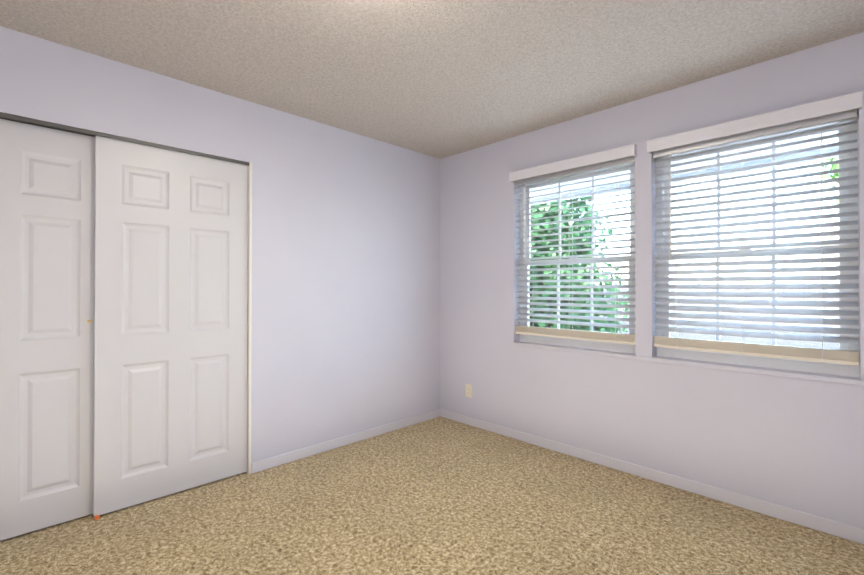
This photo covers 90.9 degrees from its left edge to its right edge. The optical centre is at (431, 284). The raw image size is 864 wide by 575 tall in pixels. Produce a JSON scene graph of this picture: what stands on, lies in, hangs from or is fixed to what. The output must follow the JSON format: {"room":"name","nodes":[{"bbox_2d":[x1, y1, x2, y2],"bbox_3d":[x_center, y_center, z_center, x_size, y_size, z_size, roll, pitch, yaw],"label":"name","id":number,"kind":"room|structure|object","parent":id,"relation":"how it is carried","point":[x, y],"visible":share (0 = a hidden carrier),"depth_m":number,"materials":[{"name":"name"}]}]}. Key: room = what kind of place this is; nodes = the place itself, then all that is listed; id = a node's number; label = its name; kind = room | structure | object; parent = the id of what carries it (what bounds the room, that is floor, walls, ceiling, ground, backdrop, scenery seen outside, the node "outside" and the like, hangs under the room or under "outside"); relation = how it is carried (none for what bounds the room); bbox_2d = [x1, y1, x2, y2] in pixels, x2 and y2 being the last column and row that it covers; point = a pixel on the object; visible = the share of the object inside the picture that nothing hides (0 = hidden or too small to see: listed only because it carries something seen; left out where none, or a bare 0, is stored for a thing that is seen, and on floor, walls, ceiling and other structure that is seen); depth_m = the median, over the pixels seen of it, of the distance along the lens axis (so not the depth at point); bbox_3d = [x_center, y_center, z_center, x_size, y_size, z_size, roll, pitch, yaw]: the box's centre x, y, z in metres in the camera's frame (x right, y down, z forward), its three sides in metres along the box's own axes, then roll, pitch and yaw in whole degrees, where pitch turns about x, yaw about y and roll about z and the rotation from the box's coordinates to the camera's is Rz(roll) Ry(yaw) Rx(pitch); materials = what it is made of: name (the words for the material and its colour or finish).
{"room":"empty bedroom","nodes":[
{"label":"empty bedroom","id":0,"kind":"room"},
{"bbox_2d":[0,26,439,462],"bbox_3d":[-1.353,0.018,2.716,3.900,2.440,0.120,0,-1,-45],"label":"wall","id":1,"kind":"structure","parent":0,"point":[345,283],"depth_m":3.08,"materials":[{"name":"paint"}]},
{"bbox_2d":[0,119,94,540],"bbox_3d":[-2.066,0.211,2.050,0.802,2.020,0.035,0,-1,-45],"label":"closet door","id":2,"kind":"structure","parent":1,"relation":"in","point":[47,207],"depth_m":2.15,"materials":[{"name":"white paint"}]},
{"bbox_2d":[0,112,248,165],"bbox_3d":[-1.787,-0.795,2.293,1.540,0.020,0.106,0,-1,-45],"label":"track rail","id":3,"kind":"object","parent":1,"relation":"attached to","point":[35,122],"visible":0.67,"depth_m":2.24,"materials":[{"name":"grey metal"}]},
{"bbox_2d":[93,135,247,515],"bbox_3d":[-1.508,0.214,2.534,0.790,2.020,0.035,0,-1,-45],"label":"closet door","id":4,"kind":"structure","parent":1,"relation":"in","point":[170,315],"depth_m":2.48,"materials":[{"name":"white paint"}]},
{"bbox_2d":[247,162,251,473],"bbox_3d":[-1.787,0.215,2.287,1.570,2.040,0.122,0,-1,-45],"label":"door frame","id":5,"kind":"structure","parent":1,"relation":"attached to","point":[249,301],"depth_m":2.79,"materials":[{"name":"white paint"}]},
{"bbox_2d":[251,409,438,473],"bbox_3d":[-0.560,1.207,3.396,1.745,0.070,0.012,0,-1,-45],"label":"baseboard","id":6,"kind":"structure","parent":1,"relation":"attached to","point":[264,464],"depth_m":3.23,"materials":[{"name":"white paint"}]},
{"bbox_2d":[0,416,863,574],"bbox_3d":[-0.378,1.291,1.718,4.220,0.120,4.560,0,-1,-45],"label":"floor","id":7,"kind":"structure","parent":0,"point":[440,495],"depth_m":2.17,"materials":[{"name":"carpet"}]},
{"bbox_2d":[0,0,863,158],"bbox_3d":[-0.378,-1.269,1.734,4.220,0.120,4.560,0,-1,-45],"label":"ceiling","id":8,"kind":"structure","parent":0,"point":[440,79],"depth_m":2.17,"materials":[{"name":"white paint"}]},
{"bbox_2d":[440,32,863,528],"bbox_3d":[1.069,0.020,3.149,0.160,2.440,4.560,0,-1,-45],"label":"wall","id":9,"kind":"structure","parent":0,"point":[794,443],"depth_m":2.73,"materials":[{"name":"paint"}]},
{"bbox_2d":[466,384,471,397],"bbox_3d":[0.326,0.944,3.779,0.009,0.114,0.070,0,-1,-45],"label":"outlet","id":10,"kind":"object","parent":9,"relation":"attached to","point":[469,390],"visible":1,"depth_m":3.77,"materials":[{"name":"beige plastic"}]},
{"bbox_2d":[520,164,634,353],"bbox_3d":[1.074,-0.195,3.192,0.064,1.330,0.947,0,-1,-45],"label":"window","id":11,"kind":"structure","parent":9,"relation":"in","point":[618,347],"depth_m":3.18,"materials":[{"name":"white plastic"}]},
{"bbox_2d":[509,144,636,344],"bbox_3d":[1.003,-0.251,3.123,0.120,1.309,0.975,0,-1,-45],"label":"window blind","id":12,"kind":"object","parent":11,"relation":"attached to","point":[618,157],"visible":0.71,"depth_m":3.08,"materials":[{"name":"white plastic"}]},
{"bbox_2d":[439,409,863,543],"bbox_3d":[1.273,1.203,2.809,0.016,0.070,3.420,0,-1,-45],"label":"baseboard","id":13,"kind":"structure","parent":9,"relation":"attached to","point":[839,529],"depth_m":2.55,"materials":[{"name":"white paint"}]},
{"bbox_2d":[531,131,838,204],"bbox_3d":[1.586,-1.117,3.672,1.300,0.400,5.450,0,-1,-45],"label":"roof eave","id":14,"kind":"object","parent":9,"relation":"attached to","point":[714,169],"depth_m":3.50,"materials":[{"name":"grey"}]},
{"bbox_2d":[512,341,863,385],"bbox_3d":[1.381,0.475,2.766,0.095,0.026,2.004,0,-1,-45],"label":"window sill","id":15,"kind":"structure","parent":9,"relation":"attached to","point":[849,380],"depth_m":2.47,"materials":[{"name":"paint"}]},
{"bbox_2d":[656,110,860,377],"bbox_3d":[1.803,-0.199,2.451,0.064,1.330,0.933,0,-1,-45],"label":"window","id":16,"kind":"structure","parent":9,"relation":"in","point":[812,366],"depth_m":2.34,"materials":[{"name":"white plastic"}]},
{"bbox_2d":[646,91,862,365],"bbox_3d":[1.733,-0.255,2.382,0.120,1.309,0.961,0,-1,-45],"label":"window blind","id":17,"kind":"object","parent":16,"relation":"attached to","point":[833,110],"visible":0.98,"depth_m":2.33,"materials":[{"name":"white plastic"}]},
{"label":"outside","id":18,"kind":"structure","parent":0,"visible":0},
{"bbox_3d":[27.170,1.712,30.679,44.000,0.100,80.000,0,-1,-45],"label":"ground","id":19,"kind":"structure","parent":18,"visible":0},
{"bbox_2d":[530,196,628,332],"bbox_3d":[1.435,-0.512,6.493,1.974,4.081,3.455,0,-1,-45],"label":"tree","id":20,"kind":"object","parent":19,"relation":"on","point":[580,327],"depth_m":5.88,"materials":[{"name":"green plant"}]},
{"bbox_2d":[538,282,838,327],"bbox_3d":[13.659,0.731,14.551,0.108,1.660,32.055,0,-1,-45],"label":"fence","id":21,"kind":"object","parent":19,"relation":"on","point":[762,298],"depth_m":16.04,"materials":[{"name":"white"}]},
{"bbox_2d":[836,253,838,282],"bbox_3d":[23.512,0.119,15.869,8.000,2.900,12.000,0,-1,-45],"label":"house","id":22,"kind":"structure","parent":19,"relation":"on","point":[837,272],"depth_m":17.31,"materials":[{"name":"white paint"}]},
{"bbox_2d":[820,221,838,257],"bbox_3d":[23.512,-2.180,15.884,9.000,1.700,13.000,0,-1,-45],"label":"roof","id":23,"kind":"structure","parent":22,"relation":"on","point":[830,237],"depth_m":19.18,"materials":[{"name":"white"}]},
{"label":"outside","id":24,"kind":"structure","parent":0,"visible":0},
{"bbox_2d":[605,321,839,349],"bbox_3d":[8.634,1.608,12.447,8.000,0.080,80.000,0,-1,-45],"label":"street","id":25,"kind":"structure","parent":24,"point":[761,341],"depth_m":12.37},
{"bbox_2d":[820,157,838,212],"bbox_3d":[9.608,-1.835,7.816,2.804,6.709,3.861,0,-1,-45],"label":"tree","id":26,"kind":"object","parent":25,"relation":"on","point":[835,166],"depth_m":8.65,"materials":[{"name":"green plant"}]}
]}

